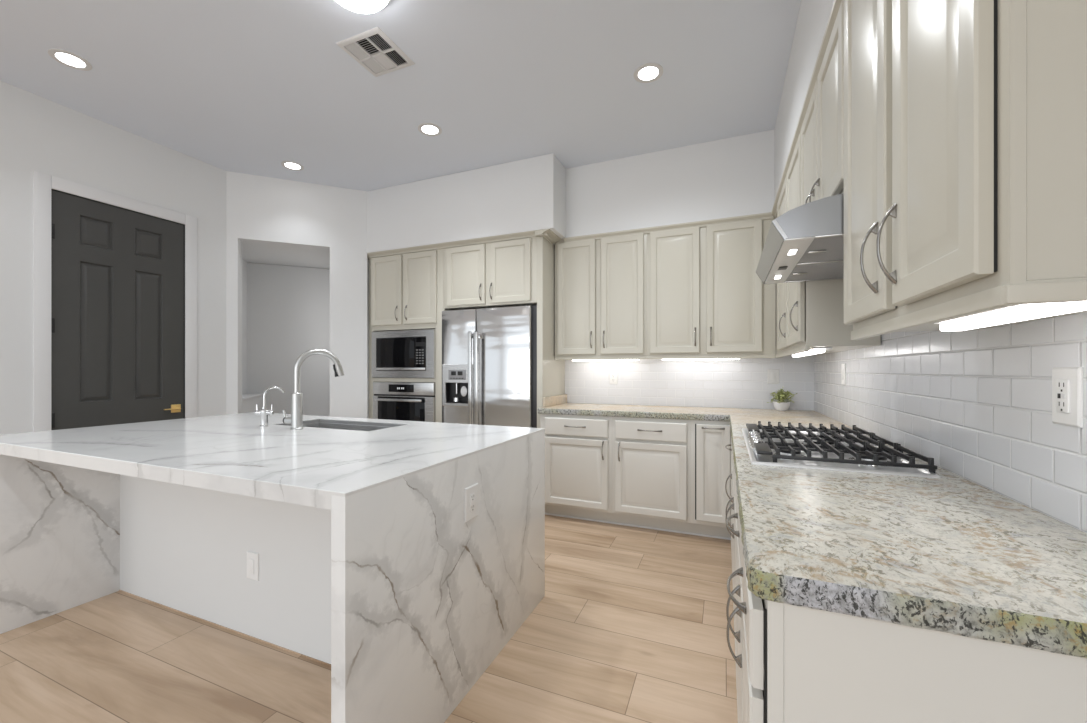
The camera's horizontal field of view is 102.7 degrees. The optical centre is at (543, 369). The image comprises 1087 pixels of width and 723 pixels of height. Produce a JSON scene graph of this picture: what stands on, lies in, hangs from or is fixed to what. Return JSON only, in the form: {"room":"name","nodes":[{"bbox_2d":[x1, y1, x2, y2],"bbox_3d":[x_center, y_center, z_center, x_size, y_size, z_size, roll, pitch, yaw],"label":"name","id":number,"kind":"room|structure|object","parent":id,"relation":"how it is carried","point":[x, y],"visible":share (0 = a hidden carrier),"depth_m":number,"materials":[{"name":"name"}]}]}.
{"room":"kitchen","nodes":[
{"label":"kitchen","id":0,"kind":"room"},
{"bbox_2d":[0,81,225,434],"bbox_3d":[-3.672,-0.285,2.265,0.160,3.050,3.760,0,0,23],"label":"wall","id":1,"kind":"structure","parent":0,"point":[39,134],"depth_m":3.06,"materials":[{"name":"paint"}]},
{"bbox_2d":[33,171,196,431],"bbox_3d":[-3.159,-0.033,3.286,0.112,2.545,0.954,0,0,23],"label":"door","id":2,"kind":"structure","parent":1,"relation":"in","point":[115,288],"depth_m":3.20,"materials":[{"name":"grey paint"}]},
{"bbox_2d":[241,242,262,412],"bbox_3d":[-3.176,0.010,4.496,0.300,2.460,0.970,0,0,-22],"label":"wall","id":3,"kind":"structure","parent":0,"point":[249,405],"depth_m":4.80,"materials":[{"name":"paint"}]},
{"bbox_2d":[242,393,262,399],"bbox_3d":[-3.112,0.279,4.538,0.172,0.021,0.940,0,0,-22],"label":"sill","id":4,"kind":"structure","parent":3,"relation":"attached to","point":[253,395],"depth_m":4.57,"materials":[{"name":"white paint"}]},
{"bbox_2d":[242,242,329,268],"bbox_3d":[-2.728,-1.268,4.732,1.350,0.085,1.074,0,0,-22],"label":"ceiling","id":5,"kind":"structure","parent":0,"point":[258,253],"depth_m":4.65,"materials":[{"name":"paint"}]},
{"bbox_2d":[247,263,329,415],"bbox_3d":[-2.913,0.010,5.183,1.350,2.460,0.100,0,0,-22],"label":"wall","id":6,"kind":"structure","parent":0,"point":[288,307],"depth_m":5.09,"materials":[{"name":"paint"}]},
{"bbox_2d":[226,171,366,417],"bbox_3d":[-2.383,-0.285,4.225,1.240,3.050,0.125,0,0,-22],"label":"wall","id":7,"kind":"structure","parent":0,"point":[259,209],"depth_m":4.24,"materials":[{"name":"paint"}]},
{"bbox_2d":[367,258,368,418],"bbox_3d":[-1.770,0.025,4.726,0.139,2.430,0.675,0,0,23],"label":"wall","id":8,"kind":"structure","parent":0,"point":[367,258],"depth_m":4.47,"materials":[{"name":"paint"}]},
{"bbox_2d":[0,515,737,722],"bbox_3d":[-6.999,1.270,-2.502,21.000,0.060,22.000,0,0,23],"label":"floor","id":9,"kind":"structure","parent":0,"point":[629,625],"depth_m":1.85,"materials":[{"name":"brown wood"}]},
{"bbox_2d":[0,412,544,722],"bbox_3d":[-1.357,0.780,2.217,2.390,0.920,1.360,0,0,23],"label":"kitchen island","id":10,"kind":"object","parent":9,"relation":"on","point":[372,571],"visible":0.98,"depth_m":1.90,"materials":[{"name":"white stone"}]},
{"bbox_2d":[247,551,258,580],"bbox_3d":[-1.345,0.905,2.006,0.080,0.124,0.009,0,0,23],"label":"wall outlet","id":11,"kind":"object","parent":10,"relation":"attached to","point":[252,558],"visible":1,"depth_m":2.00,"materials":[{"name":"white plastic"}]},
{"bbox_2d":[254,386,284,426],"bbox_3d":[-1.558,0.206,2.469,0.148,0.227,0.061,0,0,-23],"label":"filter faucet","id":12,"kind":"object","parent":10,"relation":"on","point":[264,412],"visible":1,"depth_m":2.45,"materials":[{"name":"silver metal"}]},
{"bbox_2d":[283,349,343,429],"bbox_3d":[-1.267,0.101,2.396,0.308,0.438,0.102,0,0,-23],"label":"kitchen faucet","id":13,"kind":"object","parent":10,"relation":"on","point":[296,419],"visible":1,"depth_m":2.34,"materials":[{"name":"silver metal"}]},
{"bbox_2d":[276,419,405,430],"bbox_3d":[-1.194,0.432,2.563,0.742,0.216,0.322,0,0,23],"label":"sink","id":14,"kind":"object","parent":10,"relation":"in","point":[319,423],"visible":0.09,"depth_m":2.74,"materials":[{"name":"silver metal"}]},
{"bbox_2d":[464,483,477,522],"bbox_3d":[-0.278,0.514,1.688,0.008,0.128,0.093,0,0,23],"label":"wall outlet","id":15,"kind":"object","parent":10,"relation":"attached to","point":[471,492],"visible":1,"depth_m":1.68,"materials":[{"name":"white plastic"}]},
{"bbox_2d":[470,493,474,511],"bbox_3d":[-0.275,0.514,1.687,0.003,0.068,0.033,0,0,23],"label":"receptacle","id":16,"kind":"object","parent":15,"relation":"attached to","point":[472,495],"depth_m":1.68,"materials":[{"name":"grey plastic"}]},
{"bbox_2d":[369,249,442,422],"bbox_3d":[-1.274,0.040,4.524,0.915,2.400,0.626,0,0,23],"label":"tall cabinet","id":17,"kind":"object","parent":9,"relation":"on","point":[406,290],"visible":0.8,"depth_m":4.25,"materials":[{"name":"beige paint"}]},
{"bbox_2d":[372,329,434,377],"bbox_3d":[-1.316,-0.156,4.459,0.771,0.466,0.430,0,0,23],"label":"microwave","id":18,"kind":"object","parent":17,"relation":"in","point":[400,350],"visible":0.98,"depth_m":4.26,"materials":[{"name":"silver metal"}]},
{"bbox_2d":[373,382,434,421],"bbox_3d":[-1.297,0.494,4.488,0.747,0.742,0.564,0,0,23],"label":"wall oven","id":19,"kind":"object","parent":17,"relation":"in","point":[406,401],"visible":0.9,"depth_m":4.26,"materials":[{"name":"silver metal"}]},
{"bbox_2d":[442,305,536,427],"bbox_3d":[-0.415,0.330,4.120,0.941,1.780,0.662,0,0,23],"label":"refrigerator","id":20,"kind":"object","parent":9,"relation":"on","point":[489,355],"visible":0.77,"depth_m":3.84,"materials":[{"name":"grey metal"}]},
{"bbox_2d":[443,236,564,427],"bbox_3d":[-0.379,0.040,4.154,1.018,2.400,0.631,0,0,23],"label":"tall cabinet","id":21,"kind":"object","parent":9,"relation":"on","point":[518,272],"visible":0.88,"depth_m":3.87,"materials":[{"name":"beige paint"}]},
{"bbox_2d":[367,229,561,258],"bbox_3d":[-0.829,-1.165,4.178,2.028,0.040,0.322,0,0,23],"label":"trim","id":22,"kind":"structure","parent":21,"relation":"on","point":[548,234],"depth_m":3.96,"materials":[{"name":"beige paint"}]},
{"bbox_2d":[540,414,613,523],"bbox_3d":[0.363,0.802,3.805,0.610,0.875,0.679,0,0,23],"label":"base cabinet","id":23,"kind":"object","parent":9,"relation":"on","point":[578,448],"visible":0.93,"depth_m":3.52,"materials":[{"name":"paint"}]},
{"bbox_2d":[612,417,691,534],"bbox_3d":[0.920,0.802,3.573,0.597,0.875,0.679,0,0,23],"label":"base cabinet","id":24,"kind":"object","parent":9,"relation":"on","point":[651,457],"visible":0.97,"depth_m":3.29,"materials":[{"name":"paint"}]},
{"bbox_2d":[691,420,730,539],"bbox_3d":[1.327,0.802,3.404,0.285,0.875,0.679,0,0,23],"label":"base cabinet","id":25,"kind":"object","parent":9,"relation":"on","point":[710,459],"visible":0.85,"depth_m":3.14,"materials":[{"name":"paint"}]},
{"bbox_2d":[725,438,732,556],"bbox_3d":[1.372,0.803,2.446,0.644,0.873,0.528,0,0,23],"label":"base cabinet","id":26,"kind":"object","parent":9,"relation":"on","point":[730,475],"visible":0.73,"depth_m":2.56,"materials":[{"name":"paint"}]},
{"bbox_2d":[726,450,736,688],"bbox_3d":[1.096,0.803,1.782,0.644,0.873,0.908,0,0,23],"label":"base cabinet","id":27,"kind":"object","parent":9,"relation":"on","point":[733,499],"visible":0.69,"depth_m":1.84,"materials":[{"name":"paint"}]},
{"bbox_2d":[726,495,1086,722],"bbox_3d":[0.761,0.803,0.979,0.644,0.873,0.828,0,0,23],"label":"base cabinet","id":28,"kind":"object","parent":9,"relation":"on","point":[796,664],"visible":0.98,"depth_m":0.64,"materials":[{"name":"paint"}]},
{"bbox_2d":[538,394,1086,657],"bbox_3d":[0.549,0.300,2.349,2.102,0.130,3.230,0,0,23],"label":"countertop","id":29,"kind":"structure","parent":28,"relation":"on","point":[951,553],"depth_m":0.79,"materials":[{"name":"beige stone"}]},
{"bbox_2d":[766,389,796,410],"bbox_3d":[1.881,0.223,3.429,0.174,0.192,0.203,0,0,-1],"label":"potted plant","id":30,"kind":"object","parent":29,"relation":"on","point":[781,405],"visible":1,"depth_m":3.38,"materials":[{"name":"green plant"}]},
{"bbox_2d":[742,421,939,477],"bbox_3d":[1.115,0.293,1.798,0.507,0.054,0.918,0,0,23],"label":"gas cooktop","id":31,"kind":"object","parent":29,"relation":"in","point":[847,449],"visible":1,"depth_m":1.55,"materials":[{"name":"black metal"}]},
{"bbox_2d":[0,0,800,190],"bbox_3d":[-1.095,-1.860,2.054,5.200,0.100,5.350,0,0,23],"label":"ceiling","id":32,"kind":"structure","parent":0,"point":[252,87],"depth_m":2.70,"materials":[{"name":"paint"}]},
{"bbox_2d":[48,49,91,70],"bbox_3d":[-2.758,-1.806,2.534,0.176,0.007,0.176,0,0,23],"label":"recessed light","id":33,"kind":"object","parent":32,"relation":"in","point":[67,58],"visible":1,"depth_m":2.53,"materials":[{"name":"white plastic"}]},
{"bbox_2d":[281,161,303,170],"bbox_3d":[-2.221,-1.806,3.849,0.176,0.007,0.176,0,0,23],"label":"recessed light","id":34,"kind":"object","parent":32,"relation":"in","point":[290,165],"visible":1,"depth_m":3.84,"materials":[{"name":"white plastic"}]},
{"bbox_2d":[335,0,390,13],"bbox_3d":[-0.867,-1.766,2.002,0.330,0.088,0.330,0,0,23],"label":"dome light","id":35,"kind":"object","parent":32,"relation":"attached to","point":[360,6],"visible":1,"depth_m":2.06,"materials":[{"name":"white glass"}]},
{"bbox_2d":[336,27,414,76],"bbox_3d":[-0.953,-1.805,2.485,0.300,0.010,0.300,0,0,23],"label":"ceiling vent","id":36,"kind":"object","parent":32,"relation":"in","point":[373,49],"visible":1,"depth_m":2.47,"materials":[{"name":"white metal"}]},
{"bbox_2d":[418,123,441,135],"bbox_3d":[-0.854,-1.806,3.269,0.176,0.007,0.176,0,0,23],"label":"recessed light","id":37,"kind":"object","parent":32,"relation":"in","point":[429,129],"visible":1,"depth_m":3.26,"materials":[{"name":"white plastic"}]},
{"bbox_2d":[634,63,662,82],"bbox_3d":[0.639,-1.806,2.648,0.176,0.007,0.176,0,0,23],"label":"recessed light","id":38,"kind":"object","parent":32,"relation":"in","point":[648,72],"visible":1,"depth_m":2.64,"materials":[{"name":"white plastic"}]},
{"bbox_2d":[367,153,565,252],"bbox_3d":[-0.757,-1.498,4.315,2.085,0.625,0.635,0,0,23],"label":"soffit","id":39,"kind":"structure","parent":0,"point":[529,194],"depth_m":3.93,"materials":[{"name":"paint"}]},
{"bbox_2d":[566,130,773,237],"bbox_3d":[1.181,-1.498,3.676,1.985,0.625,0.325,0,0,23],"label":"wall","id":40,"kind":"structure","parent":0,"point":[733,176],"depth_m":3.55,"materials":[{"name":"paint"}]},
{"bbox_2d":[774,0,833,200],"bbox_3d":[0.947,-1.498,0.952,0.323,0.625,4.885,0,0,23],"label":"wall","id":41,"kind":"structure","parent":0,"point":[813,15],"depth_m":2.20,"materials":[{"name":"paint"}]},
{"bbox_3d":[0.239,-0.285,4.320,4.220,3.050,0.140,0,0,23],"label":"wall","id":42,"kind":"structure","parent":0,"visible":0},
{"bbox_2d":[555,233,646,359],"bbox_3d":[0.529,-0.637,3.914,0.825,1.094,0.349,0,0,23],"label":"upper cabinet","id":43,"kind":"object","parent":42,"relation":"attached to","point":[601,285],"visible":0.97,"depth_m":3.77,"materials":[{"name":"beige paint"}]},
{"bbox_2d":[572,359,638,360],"bbox_3d":[0.524,-0.098,3.952,0.690,0.027,0.076,0,0,23],"label":"light bar","id":44,"kind":"object","parent":43,"relation":"attached to","point":[627,359],"visible":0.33,"depth_m":3.91,"materials":[{"name":"white plastic"}]},
{"bbox_2d":[564,212,773,242],"bbox_3d":[0.963,-1.163,3.599,1.672,0.042,0.052,0,0,23],"label":"trim","id":45,"kind":"structure","parent":43,"relation":"attached to","point":[764,216],"depth_m":3.54,"materials":[{"name":"beige paint"}]},
{"bbox_2d":[565,355,813,409],"bbox_3d":[1.176,0.080,3.846,2.095,0.480,0.015,0,0,23],"label":"backsplash","id":46,"kind":"structure","parent":42,"relation":"attached to","point":[741,383],"depth_m":3.78,"materials":[{"name":"white tile"}]},
{"bbox_2d":[609,372,617,383],"bbox_3d":[0.652,0.075,4.051,0.076,0.116,0.008,0,0,23],"label":"wall outlet","id":47,"kind":"object","parent":46,"relation":"attached to","point":[613,376],"visible":1,"depth_m":4.05,"materials":[{"name":"white plastic"}]},
{"bbox_2d":[767,369,778,383],"bbox_3d":[1.873,0.053,3.542,0.085,0.118,0.009,0,0,23],"label":"wall outlet","id":48,"kind":"object","parent":46,"relation":"attached to","point":[772,374],"visible":1,"depth_m":3.54,"materials":[{"name":"white plastic"}]},
{"bbox_2d":[647,217,775,358],"bbox_3d":[1.353,-0.637,3.571,0.960,1.094,0.349,0,0,23],"label":"upper cabinet","id":49,"kind":"object","parent":42,"relation":"attached to","point":[707,298],"visible":0.98,"depth_m":3.44,"materials":[{"name":"beige paint"}]},
{"bbox_2d":[662,358,739,359],"bbox_3d":[1.272,-0.098,3.641,0.690,0.027,0.076,0,0,23],"label":"light bar","id":50,"kind":"object","parent":49,"relation":"attached to","point":[734,358],"visible":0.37,"depth_m":3.59,"materials":[{"name":"white plastic"}]},
{"bbox_3d":[1.245,-0.285,1.079,0.130,3.050,5.350,0,0,23],"label":"wall","id":51,"kind":"structure","parent":0,"visible":0},
{"bbox_2d":[756,193,843,283],"bbox_3d":[1.126,-0.487,1.675,0.508,0.146,0.793,0,0,23],"label":"range hood","id":52,"kind":"object","parent":51,"relation":"attached to","point":[805,243],"visible":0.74,"depth_m":1.50,"materials":[{"name":"silver metal"}]},
{"bbox_2d":[778,266,787,269],"bbox_3d":[0.978,-0.416,1.776,0.030,0.004,0.050,0,0,23],"label":"switch","id":53,"kind":"object","parent":52,"relation":"attached to","point":[779,267],"depth_m":1.77,"materials":[{"name":"black plastic"}]},
{"bbox_2d":[788,250,796,254],"bbox_3d":[0.881,-0.417,1.540,0.022,0.004,0.064,0,0,23],"label":"lamp","id":54,"kind":"object","parent":52,"relation":"on","point":[790,252],"depth_m":1.53,"materials":[{"name":"white"}]},
{"bbox_2d":[801,0,843,205],"bbox_3d":[1.202,-0.877,1.650,0.349,0.614,0.806,0,0,23],"label":"upper cabinet","id":55,"kind":"object","parent":51,"relation":"attached to","point":[822,129],"visible":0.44,"depth_m":1.53,"materials":[{"name":"beige paint"}]},
{"bbox_2d":[775,132,880,357],"bbox_3d":[1.609,-0.637,2.628,0.349,1.094,1.310,0,0,23],"label":"upper cabinet","id":56,"kind":"object","parent":51,"relation":"attached to","point":[809,314],"visible":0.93,"depth_m":2.09,"materials":[{"name":"beige paint"}]},
{"bbox_2d":[792,347,831,356],"bbox_3d":[1.519,-0.098,2.504,0.076,0.027,0.870,0,0,23],"label":"light bar","id":57,"kind":"object","parent":56,"relation":"attached to","point":[815,350],"visible":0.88,"depth_m":2.17,"materials":[{"name":"white plastic"}]},
{"bbox_2d":[792,349,824,356],"bbox_3d":[1.496,-0.093,2.475,0.042,0.018,0.788,0,0,23],"label":"diffuser","id":58,"kind":"object","parent":57,"relation":"attached to","point":[812,351],"depth_m":2.25,"materials":[{"name":"white plastic"}]},
{"bbox_2d":[814,312,1086,532],"bbox_3d":[1.439,-0.110,1.733,0.015,0.860,3.705,0,0,23],"label":"backsplash","id":59,"kind":"structure","parent":51,"relation":"attached to","point":[977,403],"depth_m":1.20,"materials":[{"name":"white tile"}]},
{"bbox_2d":[841,364,845,384],"bbox_3d":[1.776,0.025,2.575,0.009,0.125,0.080,0,0,23],"label":"wall switch","id":60,"kind":"object","parent":59,"relation":"attached to","point":[843,366],"visible":1,"depth_m":2.56,"materials":[{"name":"white plastic"}]},
{"bbox_2d":[1052,367,1082,427],"bbox_3d":[1.077,0.054,0.898,0.012,0.120,0.080,0,0,23],"label":"wall outlet","id":61,"kind":"object","parent":59,"relation":"attached to","point":[1067,382],"visible":1,"depth_m":0.89,"materials":[{"name":"white plastic"}]},
{"bbox_2d":[1056,380,1069,412],"bbox_3d":[1.075,0.054,0.899,0.004,0.068,0.033,0,0,23],"label":"receptacle","id":62,"kind":"object","parent":61,"relation":"attached to","point":[1062,386],"depth_m":0.90,"materials":[{"name":"grey plastic"}]},
{"bbox_2d":[844,0,1086,339],"bbox_3d":[0.893,-0.637,0.909,0.349,1.094,0.794,0,0,23],"label":"upper cabinet","id":63,"kind":"object","parent":51,"relation":"attached to","point":[965,121],"visible":1,"depth_m":0.67,"materials":[{"name":"beige paint"}]},
{"bbox_2d":[771,0,841,217],"bbox_3d":[1.181,-1.163,1.924,0.052,0.042,2.910,0,0,23],"label":"trim","id":64,"kind":"structure","parent":63,"relation":"attached to","point":[836,5],"depth_m":1.81,"materials":[{"name":"beige paint"}]},
{"bbox_2d":[934,301,1086,330],"bbox_3d":[0.833,-0.098,0.785,0.076,0.027,0.500,0,0,23],"label":"light bar","id":65,"kind":"object","parent":63,"relation":"attached to","point":[1019,312],"visible":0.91,"depth_m":0.72,"materials":[{"name":"white plastic"}]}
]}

